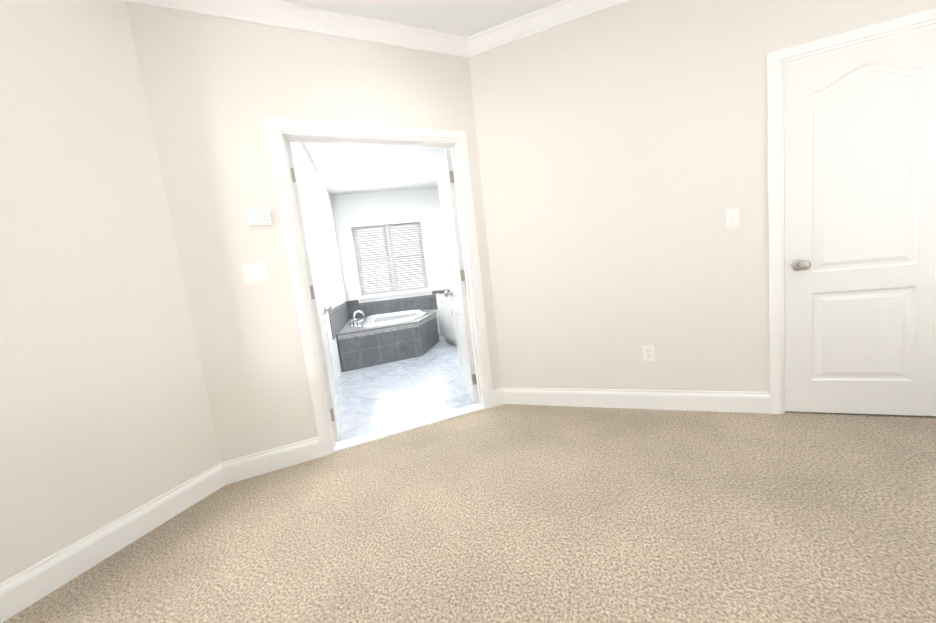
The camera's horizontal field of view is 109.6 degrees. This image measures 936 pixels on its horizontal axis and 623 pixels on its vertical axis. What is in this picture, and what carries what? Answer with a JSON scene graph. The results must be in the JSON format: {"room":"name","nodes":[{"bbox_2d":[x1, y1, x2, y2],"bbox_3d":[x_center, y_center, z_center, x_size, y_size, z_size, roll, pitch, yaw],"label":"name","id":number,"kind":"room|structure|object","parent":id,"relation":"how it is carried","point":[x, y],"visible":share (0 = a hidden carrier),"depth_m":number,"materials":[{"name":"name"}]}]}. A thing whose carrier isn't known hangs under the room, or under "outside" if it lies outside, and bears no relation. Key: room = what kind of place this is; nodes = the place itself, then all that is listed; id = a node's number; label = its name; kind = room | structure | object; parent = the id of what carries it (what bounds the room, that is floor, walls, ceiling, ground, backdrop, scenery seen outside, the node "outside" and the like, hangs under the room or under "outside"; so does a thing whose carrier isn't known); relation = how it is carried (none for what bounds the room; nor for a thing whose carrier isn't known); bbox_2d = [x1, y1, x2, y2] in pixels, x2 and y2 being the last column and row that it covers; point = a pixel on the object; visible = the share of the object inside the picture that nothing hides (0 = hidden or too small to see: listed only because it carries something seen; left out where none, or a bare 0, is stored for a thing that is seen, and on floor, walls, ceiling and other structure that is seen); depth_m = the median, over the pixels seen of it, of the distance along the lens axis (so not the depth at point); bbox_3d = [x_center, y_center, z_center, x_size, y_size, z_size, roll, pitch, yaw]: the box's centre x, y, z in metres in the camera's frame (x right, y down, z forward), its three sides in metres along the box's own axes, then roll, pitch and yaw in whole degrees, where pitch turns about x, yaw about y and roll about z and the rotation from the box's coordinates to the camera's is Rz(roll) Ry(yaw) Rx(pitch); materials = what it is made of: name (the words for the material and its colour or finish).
{"room":"empty bedroom","nodes":[
{"label":"empty bedroom","id":0,"kind":"room"},
{"bbox_2d":[0,0,220,582],"bbox_3d":[-2.109,-0.117,0.580,0.120,2.710,2.820,-4,7,21],"label":"wall","id":1,"kind":"structure","parent":0,"point":[105,416],"depth_m":1.47,"materials":[{"name":"paint"}]},
{"bbox_2d":[123,0,628,57],"bbox_3d":[-0.168,-1.551,-0.387,4.370,0.088,5.380,-4,7,21],"label":"crown molding","id":2,"kind":"structure","parent":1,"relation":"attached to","point":[282,14],"depth_m":2.08,"materials":[{"name":"white paint"}]},
{"bbox_2d":[0,387,769,622],"bbox_3d":[0.118,1.015,-0.097,4.370,0.136,5.380,-4,7,21],"label":"baseboard","id":3,"kind":"structure","parent":1,"relation":"attached to","point":[26,588],"depth_m":1.95,"materials":[{"name":"white paint"}]},
{"bbox_2d":[126,2,501,461],"bbox_3d":[-0.748,-0.455,2.233,2.023,2.710,0.120,-9,7,-23],"label":"wall","id":4,"kind":"structure","parent":0,"point":[217,90],"depth_m":1.94,"materials":[{"name":"paint"}]},
{"bbox_2d":[242,262,267,282],"bbox_3d":[-1.259,-0.230,1.952,0.116,0.114,0.019,-9,7,-23],"label":"bathroom light switch","id":5,"kind":"object","parent":4,"relation":"attached to","point":[254,272],"visible":1,"depth_m":1.96,"materials":[{"name":"white plastic"}]},
{"bbox_2d":[247,210,271,225],"bbox_3d":[-1.223,-0.551,1.941,0.115,0.085,0.027,-9,7,-23],"label":"thermostat","id":6,"kind":"object","parent":4,"relation":"attached to","point":[258,217],"visible":0.98,"depth_m":1.93,"materials":[{"name":"white plastic"}]},
{"bbox_2d":[286,142,341,441],"bbox_3d":[-1.118,-0.096,2.450,0.181,2.010,0.595,-9,7,-19],"label":"bathroom door","id":7,"kind":"structure","parent":4,"relation":"in","point":[301,200],"depth_m":2.30,"materials":[{"name":"white paint"}]},
{"bbox_2d":[264,118,494,456],"bbox_3d":[-0.515,-0.186,2.351,1.280,2.100,0.152,-9,7,-23],"label":"door frame","id":8,"kind":"structure","parent":4,"relation":"attached to","point":[281,133],"depth_m":2.19,"materials":[{"name":"white paint"}]},
{"bbox_2d":[437,150,477,402],"bbox_3d":[-0.098,-0.259,2.880,0.181,2.010,0.595,-8,7,-12],"label":"bathroom door","id":9,"kind":"structure","parent":4,"relation":"in","point":[446,188],"depth_m":2.75,"materials":[{"name":"white paint"}]},
{"bbox_2d":[291,142,345,381],"bbox_3d":[-1.825,-0.542,4.063,0.120,2.710,4.123,-8,7,-14],"label":"wall","id":10,"kind":"structure","parent":0,"point":[325,239],"depth_m":4.22,"materials":[{"name":"paint"}]},
{"bbox_2d":[328,301,349,339],"bbox_3d":[-1.903,0.073,4.969,0.010,0.350,2.236,-8,7,-14],"label":"wall tile","id":11,"kind":"structure","parent":10,"relation":"attached to","point":[339,318],"depth_m":4.61,"materials":[{"name":"stone"}]},
{"bbox_2d":[330,186,463,333],"bbox_3d":[-1.150,-0.857,6.176,2.500,2.710,0.120,-7,6,-8],"label":"wall","id":12,"kind":"structure","parent":0,"point":[424,203],"depth_m":6.01,"materials":[{"name":"paint"}]},
{"bbox_2d":[349,216,432,302],"bbox_3d":[-1.421,-0.953,6.100,1.390,1.447,0.175,-7,6,-8],"label":"bathroom window","id":13,"kind":"structure","parent":12,"relation":"in","point":[390,258],"depth_m":6.09,"materials":[{"name":"white plastic"}]},
{"bbox_2d":[350,220,394,297],"bbox_3d":[-1.729,-0.949,6.032,0.615,1.343,0.067,-7,6,-8],"label":"blind","id":14,"kind":"object","parent":13,"relation":"attached to","point":[375,276],"depth_m":6.05,"materials":[{"name":"white plastic"}]},
{"bbox_2d":[385,217,428,293],"bbox_3d":[-1.114,-1.027,6.114,0.615,1.343,0.067,-7,6,-8],"label":"blind","id":15,"kind":"object","parent":13,"relation":"attached to","point":[409,274],"depth_m":6.13,"materials":[{"name":"white plastic"}]},
{"bbox_2d":[347,291,437,318],"bbox_3d":[-1.334,-0.125,6.155,1.750,0.350,0.010,-7,6,-7],"label":"wall tiles","id":16,"kind":"structure","parent":12,"relation":"attached to","point":[428,302],"depth_m":6.14,"materials":[{"name":"tile"}]},
{"bbox_2d":[337,334,478,440],"bbox_3d":[-0.381,0.708,4.589,2.871,0.204,4.223,-8,7,-14],"label":"floor","id":17,"kind":"structure","parent":0,"point":[386,395],"depth_m":3.24,"materials":[{"name":"white tile"}]},
{"bbox_2d":[337,309,438,371],"bbox_3d":[-1.419,0.271,5.313,1.872,0.726,2.258,-4,7,21],"label":"bathtub","id":18,"kind":"object","parent":17,"relation":"on","point":[372,340],"visible":1,"depth_m":4.51,"materials":[{"name":"stone"}]},
{"bbox_2d":[349,310,364,327],"bbox_3d":[-1.583,0.100,4.770,0.192,0.229,0.291,-12,9,-42],"label":"faucet","id":19,"kind":"object","parent":18,"relation":"on","point":[354,325],"depth_m":4.72,"materials":[{"name":"silver metal"}]},
{"bbox_2d":[434,292,453,343],"bbox_3d":[-0.100,0.074,5.308,0.571,0.826,0.677,-9,7,-23],"label":"base cabinet","id":20,"kind":"object","parent":17,"relation":"on","point":[446,317],"depth_m":5.20,"materials":[{"name":"white wood"}]},
{"bbox_2d":[450,295,472,349],"bbox_3d":[0.167,0.115,4.688,0.571,0.826,0.676,-9,7,-23],"label":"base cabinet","id":21,"kind":"object","parent":17,"relation":"on","point":[451,310],"depth_m":4.89,"materials":[{"name":"white wood"}]},
{"bbox_2d":[279,0,560,194],"bbox_3d":[-2.755,-1.566,1.003,17.000,0.200,15.500,-4,7,21],"label":"ceiling","id":22,"kind":"structure","parent":0,"point":[346,169],"depth_m":3.87,"materials":[{"name":"paint"}]},
{"bbox_2d":[3,404,935,622],"bbox_3d":[0.137,1.181,-0.078,4.610,0.200,5.620,-4,7,21],"label":"floor carpet","id":23,"kind":"object","parent":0,"point":[509,513],"visible":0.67,"depth_m":1.36,"materials":[{"name":"beige carpet"}]},
{"bbox_2d":[469,0,935,391],"bbox_3d":[1.587,-0.696,2.060,3.170,2.710,0.120,-4,7,21],"label":"wall","id":24,"kind":"structure","parent":0,"point":[622,150],"depth_m":2.17,"materials":[{"name":"paint"}]},
{"bbox_2d":[643,345,654,360],"bbox_3d":[1.241,0.286,2.269,0.070,0.114,0.008,-4,7,21],"label":"electrical outlet","id":25,"kind":"object","parent":24,"relation":"attached to","point":[648,353],"visible":1,"depth_m":2.27,"materials":[{"name":"white plastic"}]},
{"bbox_2d":[725,208,739,228],"bbox_3d":[1.603,-0.564,2.000,0.070,0.114,0.019,-4,7,21],"label":"light switch","id":26,"kind":"object","parent":24,"relation":"attached to","point":[732,218],"visible":1,"depth_m":2.00,"materials":[{"name":"white plastic"}]},
{"bbox_2d":[766,8,935,413],"bbox_3d":[2.196,-0.433,1.868,0.841,2.100,0.136,-4,7,21],"label":"trim","id":27,"kind":"structure","parent":24,"relation":"attached to","point":[777,61],"depth_m":1.88,"materials":[{"name":"white paint"}]},
{"bbox_2d":[784,27,935,415],"bbox_3d":[2.192,-0.396,1.840,0.692,2.010,0.181,-4,7,21],"label":"closet door","id":28,"kind":"structure","parent":24,"relation":"in","point":[860,219],"depth_m":1.82,"materials":[{"name":"white paint"}]}
]}

